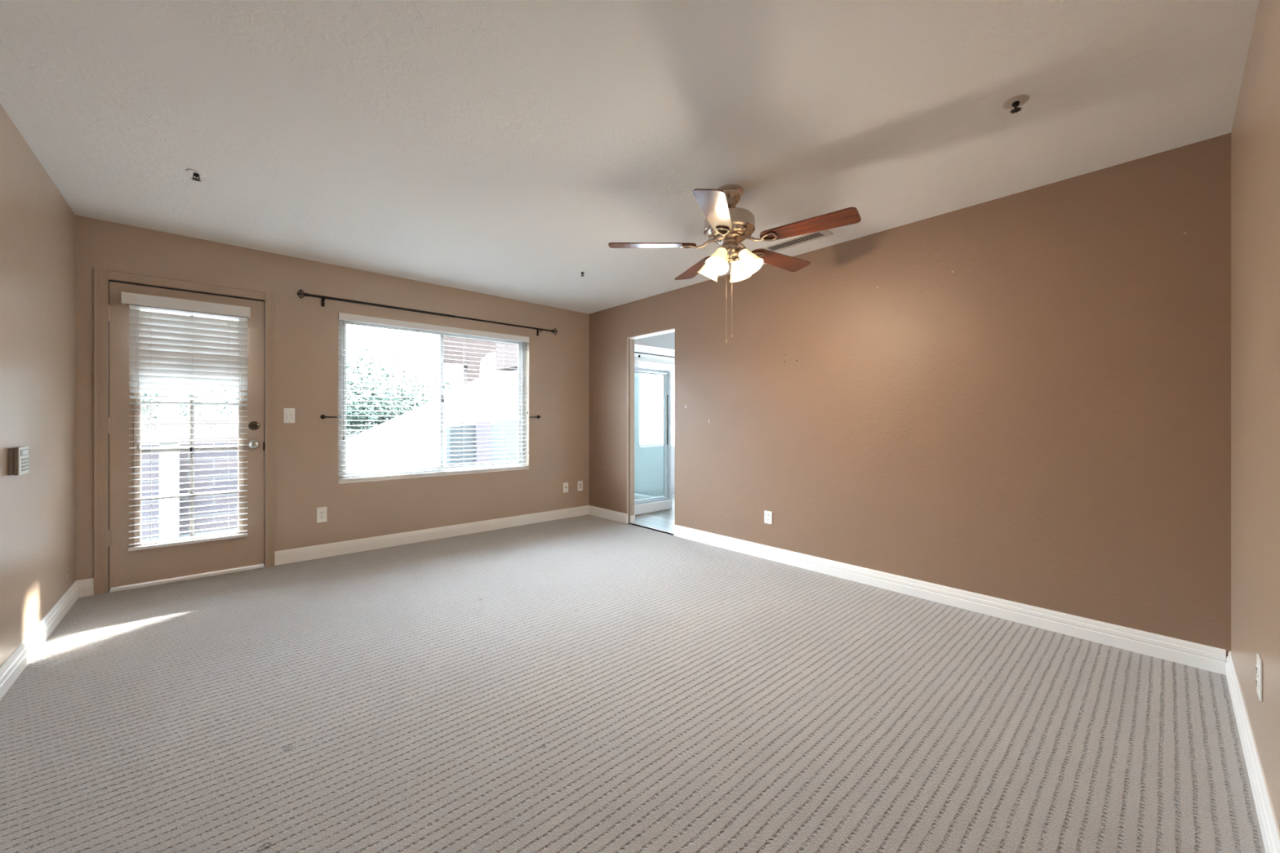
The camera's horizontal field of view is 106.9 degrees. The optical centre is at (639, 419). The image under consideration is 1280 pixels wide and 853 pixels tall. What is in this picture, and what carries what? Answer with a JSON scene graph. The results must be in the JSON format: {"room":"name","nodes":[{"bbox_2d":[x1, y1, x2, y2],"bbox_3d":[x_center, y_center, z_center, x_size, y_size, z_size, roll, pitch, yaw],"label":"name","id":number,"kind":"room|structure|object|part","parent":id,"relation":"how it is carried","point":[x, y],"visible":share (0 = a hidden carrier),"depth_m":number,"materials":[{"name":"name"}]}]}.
{"room":"empty bedroom","nodes":[
{"label":"empty bedroom","id":0,"kind":"room"},
{"bbox_2d":[0,103,75,667],"bbox_3d":[-1.987,-0.117,1.155,0.100,2.620,4.942,0,0,-42],"label":"wall","id":1,"kind":"structure","parent":0,"point":[37,225],"depth_m":2.32,"materials":[{"name":"beige paint"}]},
{"bbox_2d":[8,446,29,475],"bbox_3d":[-2.739,0.180,2.094,0.034,0.120,0.142,0,0,-42],"label":"alarm keypad","id":2,"kind":"object","parent":1,"relation":"attached to","point":[18,457],"visible":1,"depth_m":2.05,"materials":[{"name":"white plastic"}]},
{"bbox_3d":[-2.746,0.180,2.088,0.016,0.116,0.138,0,0,-42],"label":"plate","id":3,"kind":"part","parent":2,"relation":"part of","materials":[{"name":"brown plastic"}]},
{"bbox_2d":[0,580,78,700],"bbox_3d":[-1.978,1.079,1.231,0.015,0.108,4.842,0,0,-42],"label":"baseboard","id":4,"kind":"structure","parent":1,"relation":"attached to","point":[17,662],"depth_m":2.29,"materials":[{"name":"white paint"}]},
{"bbox_2d":[75,215,589,580],"bbox_3d":[-2.150,-0.117,4.417,4.215,2.620,0.130,0,0,-42],"label":"wall","id":5,"kind":"structure","parent":0,"point":[306,331],"depth_m":3.94,"materials":[{"name":"beige paint"}]},
{"bbox_2d":[76,577,93,597],"bbox_3d":[-3.566,1.079,3.048,0.078,0.108,0.015,0,0,-42],"label":"baseboard","id":6,"kind":"structure","parent":5,"relation":"attached to","point":[86,587],"depth_m":3.05,"materials":[{"name":"white paint"}]},
{"bbox_2d":[93,267,274,595],"bbox_3d":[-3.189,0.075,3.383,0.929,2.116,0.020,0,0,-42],"label":"trim","id":7,"kind":"structure","parent":5,"relation":"attached to","point":[101,277],"depth_m":3.10,"materials":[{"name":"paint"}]},
{"bbox_2d":[107,281,264,587],"bbox_3d":[-3.190,0.098,3.386,0.820,2.019,0.119,0,0,-42],"label":"door","id":8,"kind":"structure","parent":5,"relation":"in","point":[136,566],"depth_m":3.31,"materials":[{"name":"paint"}]},
{"bbox_2d":[121,291,250,551],"bbox_3d":[-3.181,0.014,3.357,0.656,1.714,0.070,0,0,-42],"label":"door blind","id":9,"kind":"object","parent":8,"relation":"attached to","point":[180,349],"visible":1,"depth_m":3.34,"materials":[{"name":"white plastic"}]},
{"bbox_3d":[-3.348,-0.301,3.168,0.012,0.992,0.011,0,0,-42],"label":"pull cord","id":10,"kind":"part","parent":9,"relation":"part of","materials":[{"name":"white fabric"}]},
{"bbox_3d":[-3.325,0.033,3.229,0.002,1.660,0.049,0,0,-42],"label":"ladder cord","id":11,"kind":"part","parent":9,"relation":"part of","materials":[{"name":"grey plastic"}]},
{"bbox_3d":[-3.176,0.862,3.363,0.612,0.019,0.048,0,0,-42],"label":"rail","id":12,"kind":"part","parent":9,"relation":"part of","materials":[{"name":"white plastic"}]},
{"bbox_3d":[-3.027,0.033,3.496,0.002,1.660,0.049,0,0,-42],"label":"ladder cord","id":13,"kind":"part","parent":9,"relation":"part of","materials":[{"name":"white fabric"}]},
{"bbox_3d":[-2.920,0.187,3.595,0.068,0.068,0.069,0,0,-42],"label":"knob","id":14,"kind":"part","parent":8,"relation":"part of","materials":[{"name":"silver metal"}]},
{"bbox_2d":[109,563,264,592],"bbox_3d":[-3.230,1.123,3.432,0.797,0.020,0.152,0,0,-42],"label":"trim","id":15,"kind":"structure","parent":5,"relation":"attached to","point":[259,566],"depth_m":3.35,"materials":[{"name":"white paint"}]},
{"bbox_2d":[284,408,294,422],"bbox_3d":[-2.776,-0.034,3.759,0.072,0.118,0.012,0,0,-42],"label":"light switch","id":16,"kind":"object","parent":5,"relation":"attached to","point":[289,413],"visible":1,"depth_m":3.76,"materials":[{"name":"white plastic"}]},
{"bbox_2d":[316,506,327,522],"bbox_3d":[-2.616,0.780,3.905,0.070,0.124,0.009,0,0,-42],"label":"wall outlet","id":17,"kind":"object","parent":5,"relation":"attached to","point":[322,513],"visible":1,"depth_m":3.90,"materials":[{"name":"white plastic"}]},
{"bbox_2d":[320,414,341,418],"bbox_3d":[-2.547,-0.025,3.911,0.147,0.036,0.079,0,0,-31],"label":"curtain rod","id":18,"kind":"object","parent":5,"relation":"attached to","point":[322,416],"visible":1,"depth_m":3.90,"materials":[{"name":"black metal"}]},
{"bbox_3d":[-2.541,-0.023,3.910,0.131,0.015,0.071,0,0,-30],"label":"hook arm","id":19,"kind":"part","parent":18,"relation":"part of","materials":[{"name":"black metal"}]},
{"bbox_2d":[297,289,557,336],"bbox_3d":[-1.826,-0.978,4.539,2.374,0.102,0.121,0,0,-42],"label":"curtain rod","id":20,"kind":"object","parent":5,"relation":"attached to","point":[300,293],"visible":1,"depth_m":4.24,"materials":[{"name":"black metal"}]},
{"bbox_3d":[-2.208,-0.992,4.163,1.165,0.024,0.021,0,0,-42],"label":"rod","id":21,"kind":"part","parent":20,"relation":"part of","materials":[{"name":"black metal"}]},
{"bbox_3d":[-1.383,-0.989,4.903,1.090,0.020,0.017,0,0,-42],"label":"rod","id":22,"kind":"part","parent":20,"relation":"part of","materials":[{"name":"black metal"}]},
{"bbox_2d":[274,505,589,565],"bbox_3d":[-1.726,1.079,4.700,3.006,0.108,0.015,0,0,-42],"label":"baseboard","id":23,"kind":"structure","parent":5,"relation":"attached to","point":[315,552],"depth_m":4.38,"materials":[{"name":"white paint"}]},
{"bbox_2d":[337,320,528,484],"bbox_3d":[-1.912,-0.183,4.624,1.780,1.440,0.129,0,0,-42],"label":"window","id":24,"kind":"structure","parent":5,"relation":"in","point":[343,347],"depth_m":4.63,"materials":[{"name":"grey plastic"}]},
{"bbox_2d":[337,312,528,481],"bbox_3d":[-1.885,-0.191,4.595,1.776,1.421,0.083,0,0,-42],"label":"window blind","id":25,"kind":"object","parent":24,"relation":"attached to","point":[341,316],"visible":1,"depth_m":4.46,"materials":[{"name":"white plastic"}]},
{"bbox_3d":[-1.894,0.510,4.605,1.764,0.018,0.050,0,0,-42],"label":"rail","id":26,"kind":"part","parent":25,"relation":"part of","materials":[{"name":"white plastic"}]},
{"bbox_3d":[-1.942,-0.174,4.562,0.002,1.355,0.046,0,0,-42],"label":"ladder cord","id":27,"kind":"part","parent":25,"relation":"part of","materials":[{"name":"white fabric"}]},
{"bbox_3d":[-1.258,-0.209,5.138,0.004,1.285,0.004,0,0,-42],"label":"pull cord","id":28,"kind":"part","parent":25,"relation":"part of","materials":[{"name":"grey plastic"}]},
{"bbox_3d":[-1.895,0.529,4.606,1.778,0.016,0.079,0,0,-42],"label":"sill","id":29,"kind":"part","parent":24,"relation":"part of","materials":[{"name":"white paint"}]},
{"bbox_2d":[528,415,541,418],"bbox_3d":[-1.131,-0.033,5.182,0.079,0.036,0.147,0,0,38],"label":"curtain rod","id":30,"kind":"object","parent":5,"relation":"attached to","point":[537,416],"visible":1,"depth_m":5.14,"materials":[{"name":"black metal"}]},
{"bbox_2d":[563,482,568,493],"bbox_3d":[-0.854,0.781,5.481,0.070,0.115,0.017,0,0,-42],"label":"outlet","id":31,"kind":"object","parent":5,"relation":"attached to","point":[565,484],"visible":1,"depth_m":5.48,"materials":[{"name":"white plastic"}]},
{"bbox_2d":[577,480,582,490],"bbox_3d":[-0.707,0.781,5.618,0.070,0.115,0.010,0,0,-42],"label":"outlet","id":32,"kind":"object","parent":5,"relation":"attached to","point":[580,482],"visible":1,"depth_m":5.62,"materials":[{"name":"white plastic"}]},
{"bbox_2d":[0,0,1258,314],"bbox_3d":[-0.499,-1.380,2.578,4.215,0.213,5.072,0,0,-42],"label":"ceiling","id":33,"kind":"structure","parent":0,"point":[497,148],"depth_m":1.99,"materials":[{"name":"white paint"}]},
{"bbox_2d":[186,168,206,181],"bbox_3d":[-2.339,-1.284,2.503,0.080,0.036,0.080,0,0,-42],"label":"sprinkler","id":34,"kind":"object","parent":33,"relation":"attached to","point":[195,173],"visible":1,"depth_m":2.50,"materials":[{"name":"white metal"}]},
{"bbox_2d":[608,184,861,342],"bbox_3d":[0.538,-0.861,2.672,1.286,0.847,1.305,0,0,-42],"label":"ceiling fan","id":35,"kind":"object","parent":33,"relation":"hanging from","point":[727,225],"visible":1,"depth_m":2.58,"materials":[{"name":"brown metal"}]},
{"bbox_3d":[0.070,-0.981,2.667,0.491,0.006,0.140,0,10,0],"label":"blade","id":36,"kind":"part","parent":35,"relation":"part of","materials":[{"name":"brown wood"}]},
{"bbox_3d":[0.371,-0.981,3.074,0.140,0.006,0.491,-10,3,-17],"label":"blade","id":37,"kind":"part","parent":35,"relation":"part of","materials":[{"name":"brown wood"}]},
{"bbox_3d":[0.400,-0.867,2.740,0.129,0.148,0.140,0,0,-42],"label":"lamp shade","id":38,"kind":"part","parent":35,"relation":"part of","materials":[{"name":"white glass"}]},
{"bbox_3d":[0.365,-0.981,2.256,0.140,0.006,0.491,11,3,18],"label":"blade","id":39,"kind":"part","parent":35,"relation":"part of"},
{"bbox_3d":[0.425,-0.867,2.563,0.140,0.148,0.129,0,0,-42],"label":"lamp shade","id":40,"kind":"part","parent":35,"relation":"part of","materials":[{"name":"white glass"}]},
{"bbox_3d":[0.433,-0.878,2.576,0.058,0.070,0.046,0,0,-42],"label":"bulb","id":41,"kind":"part","parent":35,"relation":"part of","materials":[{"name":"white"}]},
{"bbox_3d":[0.484,-0.665,2.665,0.006,0.464,0.006,0,0,-42],"label":"pull chain","id":42,"kind":"part","parent":35,"relation":"part of","materials":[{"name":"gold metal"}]},
{"bbox_3d":[0.515,-0.680,2.663,0.006,0.434,0.006,0,0,-42],"label":"pull chain","id":43,"kind":"part","parent":35,"relation":"part of","materials":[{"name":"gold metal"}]},
{"bbox_3d":[0.551,-0.930,2.728,0.060,0.054,0.060,0,0,-7],"label":"lamp arm","id":44,"kind":"part","parent":35,"relation":"part of","materials":[{"name":"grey metal"}]},
{"bbox_3d":[0.577,-0.867,2.765,0.140,0.148,0.129,0,0,-42],"label":"lamp shade","id":45,"kind":"part","parent":35,"relation":"part of","materials":[{"name":"white glass"}]},
{"bbox_3d":[0.565,-0.930,2.614,0.060,0.054,0.060,0,0,-7],"label":"lamp arm","id":46,"kind":"part","parent":35,"relation":"part of","materials":[{"name":"grey metal"}]},
{"bbox_3d":[0.602,-0.867,2.588,0.129,0.148,0.140,0,0,-42],"label":"lamp shade","id":47,"kind":"part","parent":35,"relation":"part of","materials":[{"name":"white glass"}]},
{"bbox_3d":[0.851,-0.981,2.914,0.491,0.006,0.140,0,-10,-36],"label":"blade","id":48,"kind":"part","parent":35,"relation":"part of","materials":[{"name":"brown wood"}]},
{"bbox_3d":[0.847,-0.981,2.408,0.491,0.006,0.140,0,-10,36],"label":"blade","id":49,"kind":"part","parent":35,"relation":"part of","materials":[{"name":"brown wood"}]},
{"bbox_2d":[760,229,833,252],"bbox_3d":[1.112,-1.274,3.386,0.142,0.009,0.485,0,0,-42],"label":"ceiling vent","id":50,"kind":"object","parent":33,"relation":"in","point":[801,239],"visible":0.83,"depth_m":3.37,"materials":[{"name":"white metal"}]},
{"bbox_2d":[1002,94,1029,113],"bbox_3d":[1.514,-1.264,1.912,0.084,0.036,0.084,0,0,-42],"label":"sprinkler","id":51,"kind":"object","parent":33,"relation":"attached to","point":[1016,101],"visible":1,"depth_m":1.90,"materials":[{"name":"beige metal"}]},
{"bbox_2d":[0,493,1265,852],"bbox_3d":[0.254,1.163,3.530,6.407,0.060,5.284,0,0,-42],"label":"floor","id":52,"kind":"structure","parent":0,"point":[588,683],"depth_m":1.80,"materials":[{"name":"carpet"}]},
{"bbox_2d":[634,367,671,515],"bbox_3d":[-0.208,0.252,6.074,0.876,1.762,0.878,0,0,-42],"label":"shower enclosure","id":53,"kind":"object","parent":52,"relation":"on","point":[643,504],"visible":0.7,"depth_m":5.99,"materials":[{"name":"white plastic"}]},
{"bbox_3d":[0.349,-0.002,6.007,0.008,0.630,0.018,0,0,-42],"label":"door handle","id":54,"kind":"part","parent":53,"relation":"part of","materials":[{"name":"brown metal"}]},
{"bbox_2d":[634,346,675,496],"bbox_3d":[0.014,-0.107,6.952,2.392,2.600,0.130,0,0,-42],"label":"wall","id":55,"kind":"structure","parent":0,"point":[656,492],"depth_m":7.05,"materials":[{"name":"white paint"}]},
{"bbox_2d":[634,362,675,492],"bbox_3d":[0.025,0.106,6.868,2.285,1.855,0.010,0,0,-42],"label":"wall panel","id":56,"kind":"object","parent":55,"relation":"attached to","point":[648,460],"visible":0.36,"depth_m":6.92,"materials":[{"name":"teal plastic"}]},
{"bbox_2d":[634,355,675,365],"bbox_3d":[0.050,-0.867,6.837,2.272,0.070,0.060,0,0,-42],"label":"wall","id":57,"kind":"structure","parent":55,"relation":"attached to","point":[642,359],"depth_m":6.94,"materials":[{"name":"white paint"}]},
{"bbox_2d":[639,363,675,446],"bbox_3d":[0.328,-0.217,7.255,1.060,1.210,0.040,0,0,-42],"label":"window","id":58,"kind":"structure","parent":55,"relation":"in","point":[651,386],"depth_m":7.14,"materials":[{"name":"white glass"}]},
{"bbox_2d":[634,331,675,351],"bbox_3d":[0.514,-1.109,6.320,2.292,0.395,0.120,0,0,-42],"label":"ceiling","id":59,"kind":"structure","parent":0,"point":[666,341],"depth_m":6.01,"materials":[{"name":"white paint"}]},
{"bbox_2d":[495,133,1231,656],"bbox_3d":[0.249,-0.627,4.937,0.250,3.680,7.384,0,0,-42],"label":"wall","id":60,"kind":"structure","parent":0,"point":[1024,397],"depth_m":2.75,"materials":[{"name":"brown paint"}]},
{"bbox_2d":[588,505,627,524],"bbox_3d":[-0.374,1.079,5.433,0.015,0.108,0.699,0,0,-42],"label":"baseboard","id":61,"kind":"structure","parent":60,"relation":"attached to","point":[609,514],"depth_m":5.41,"materials":[{"name":"white paint"}]},
{"bbox_2d":[630,513,635,522],"bbox_3d":[-0.086,1.079,5.229,0.071,0.108,0.015,0,0,-42],"label":"baseboard","id":62,"kind":"structure","parent":60,"relation":"attached to","point":[632,517],"depth_m":5.23,"materials":[{"name":"white paint"}]},
{"bbox_2d":[626,328,675,523],"bbox_3d":[0.135,0.116,4.951,0.101,2.034,0.723,0,0,-42],"label":"trim","id":63,"kind":"structure","parent":60,"relation":"attached to","point":[630,342],"depth_m":5.21,"materials":[{"name":"paint"}]},
{"bbox_2d":[630,522,673,533],"bbox_3d":[0.140,1.131,4.948,0.022,0.008,0.711,0,0,-42],"label":"trim","id":64,"kind":"structure","parent":60,"relation":"attached to","point":[630,522],"depth_m":4.95,"materials":[{"name":"grey metal"}]},
{"bbox_2d":[629,329,675,339],"bbox_3d":[0.151,-0.895,4.957,0.070,0.012,0.711,0,0,-42],"label":"trim","id":65,"kind":"structure","parent":60,"relation":"attached to","point":[671,331],"depth_m":4.96,"materials":[{"name":"white paint"}]},
{"bbox_2d":[764,511,772,524],"bbox_3d":[1.042,0.793,3.860,0.009,0.102,0.072,0,0,-42],"label":"wall outlet","id":66,"kind":"object","parent":60,"relation":"attached to","point":[767,514],"visible":1,"depth_m":3.86,"materials":[{"name":"white plastic"}]},
{"bbox_2d":[673,524,1226,675],"bbox_3d":[1.470,1.079,3.378,0.015,0.108,3.402,0,0,-42],"label":"baseboard","id":67,"kind":"structure","parent":60,"relation":"attached to","point":[1208,658],"depth_m":2.72,"materials":[{"name":"white paint"}]},
{"bbox_2d":[1231,0,1279,831],"bbox_3d":[1.199,-0.117,0.761,4.115,2.620,0.100,0,0,-42],"label":"wall","id":68,"kind":"structure","parent":0,"point":[1255,129],"depth_m":1.48,"materials":[{"name":"beige paint"}]},
{"bbox_2d":[1226,650,1279,852],"bbox_3d":[1.129,1.079,0.776,4.000,0.108,0.015,0,0,-42],"label":"baseboard","id":69,"kind":"structure","parent":68,"relation":"attached to","point":[1268,826],"depth_m":1.45,"materials":[{"name":"white paint"}]},
{"bbox_2d":[1256,653,1262,701],"bbox_3d":[1.850,0.768,1.419,0.075,0.118,0.009,0,0,-42],"label":"wall outlet","id":70,"kind":"object","parent":68,"relation":"attached to","point":[1259,661],"visible":1,"depth_m":1.40,"materials":[{"name":"white plastic"}]},
{"bbox_2d":[1256,664,1258,675],"bbox_3d":[1.849,0.749,1.421,0.033,0.027,0.004,0,0,-42],"label":"receptacle","id":71,"kind":"object","parent":70,"relation":"attached to","point":[1257,665],"depth_m":1.41,"materials":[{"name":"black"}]},
{"bbox_2d":[1256,676,1258,688],"bbox_3d":[1.849,0.788,1.421,0.033,0.027,0.004,0,0,-42],"label":"receptacle","id":72,"kind":"object","parent":70,"relation":"attached to","point":[1257,677],"depth_m":1.41,"materials":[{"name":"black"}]},
{"bbox_3d":[1.845,-0.057,6.628,0.100,2.500,2.800,0,0,-42],"label":"wall","id":73,"kind":"structure","parent":0,"visible":0},
{"bbox_2d":[634,351,675,358],"bbox_3d":[0.629,-0.770,6.195,2.286,0.063,0.020,0,0,-42],"label":"shower curtain rod","id":74,"kind":"object","parent":73,"relation":"attached to","point":[634,352],"visible":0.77,"depth_m":5.76,"materials":[{"name":"black metal"}]},
{"label":"outside","id":75,"kind":"structure","parent":0,"visible":0},
{"bbox_2d":[142,436,350,542],"bbox_3d":[-11.980,1.298,19.338,36.000,0.170,35.212,0,0,-42],"label":"ground","id":76,"kind":"structure","parent":75,"point":[153,539],"depth_m":5.07,"materials":[{"name":"grey concrete"}]},
{"bbox_2d":[142,381,152,401],"bbox_3d":[-9.110,-0.140,7.143,2.689,2.778,1.967,0,0,-42],"label":"tree","id":77,"kind":"object","parent":76,"relation":"on","point":[143,394],"visible":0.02,"depth_m":8.19,"materials":[{"name":"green plant"}]},
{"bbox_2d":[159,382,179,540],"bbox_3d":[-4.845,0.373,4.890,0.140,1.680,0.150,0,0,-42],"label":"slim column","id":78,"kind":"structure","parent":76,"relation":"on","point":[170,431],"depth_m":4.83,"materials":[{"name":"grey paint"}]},
{"bbox_2d":[142,381,224,444],"bbox_3d":[-13.193,-0.518,12.429,3.825,3.530,3.302,0,0,-42],"label":"tree","id":79,"kind":"object","parent":76,"relation":"on","point":[148,406],"visible":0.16,"depth_m":12.77,"materials":[{"name":"green plant"}]},
{"bbox_2d":[142,441,238,538],"bbox_3d":[-5.573,0.733,4.525,4.150,0.960,0.180,0,0,-42],"label":"wall","id":80,"kind":"structure","parent":76,"relation":"on","point":[205,455],"depth_m":5.13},
{"bbox_2d":[142,419,238,444],"bbox_3d":[-5.346,0.603,4.272,4.150,1.220,0.060,0,0,-42],"label":"railing","id":81,"kind":"object","parent":76,"relation":"on","point":[143,420],"visible":0.02,"depth_m":4.87,"materials":[{"name":"white metal"}]},
{"bbox_3d":[-5.346,0.208,4.272,4.150,0.052,0.060,0,0,-42],"label":"rail","id":82,"kind":"part","parent":81,"relation":"part of","materials":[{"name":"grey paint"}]},
{"bbox_3d":[-5.346,0.023,4.272,4.150,0.052,0.060,0,0,-42],"label":"rail","id":83,"kind":"part","parent":81,"relation":"part of","materials":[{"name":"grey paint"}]},
{"bbox_2d":[213,351,378,439],"bbox_3d":[-8.914,-0.417,12.861,4.048,3.327,3.276,0,0,-42],"label":"tree","id":84,"kind":"object","parent":76,"relation":"on","point":[226,396],"visible":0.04,"depth_m":11.21,"materials":[{"name":"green plant"}]},
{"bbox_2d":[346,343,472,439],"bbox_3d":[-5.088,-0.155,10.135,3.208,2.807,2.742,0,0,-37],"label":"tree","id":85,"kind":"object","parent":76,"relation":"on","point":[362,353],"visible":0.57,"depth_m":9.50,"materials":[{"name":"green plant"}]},
{"bbox_2d":[346,367,517,472],"bbox_3d":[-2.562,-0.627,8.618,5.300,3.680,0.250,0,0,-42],"label":"parapet","id":86,"kind":"object","parent":76,"relation":"on","point":[496,377],"visible":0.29,"depth_m":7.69,"materials":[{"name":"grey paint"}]},
{"bbox_2d":[443,335,495,384],"bbox_3d":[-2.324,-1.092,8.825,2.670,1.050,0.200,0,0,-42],"label":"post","id":87,"kind":"object","parent":86,"relation":"attached to","point":[454,340],"visible":0.37,"depth_m":8.14,"materials":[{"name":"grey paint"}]},
{"bbox_2d":[446,425,475,466],"bbox_3d":[-2.901,0.648,7.709,0.420,1.130,0.150,0,0,-42],"label":"wall","id":88,"kind":"structure","parent":76,"relation":"on","point":[462,431],"depth_m":7.64,"materials":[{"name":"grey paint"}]},
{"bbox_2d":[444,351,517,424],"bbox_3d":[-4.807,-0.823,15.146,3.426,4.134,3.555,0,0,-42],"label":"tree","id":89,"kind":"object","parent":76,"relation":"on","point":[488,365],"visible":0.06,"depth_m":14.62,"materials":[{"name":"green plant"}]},
{"bbox_2d":[471,422,491,464],"bbox_3d":[-2.649,0.623,7.922,0.240,1.180,0.230,0,0,-42],"label":"post","id":90,"kind":"object","parent":76,"relation":"on","point":[473,423],"visible":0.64,"depth_m":7.83,"materials":[{"name":"grey paint"}]}
]}

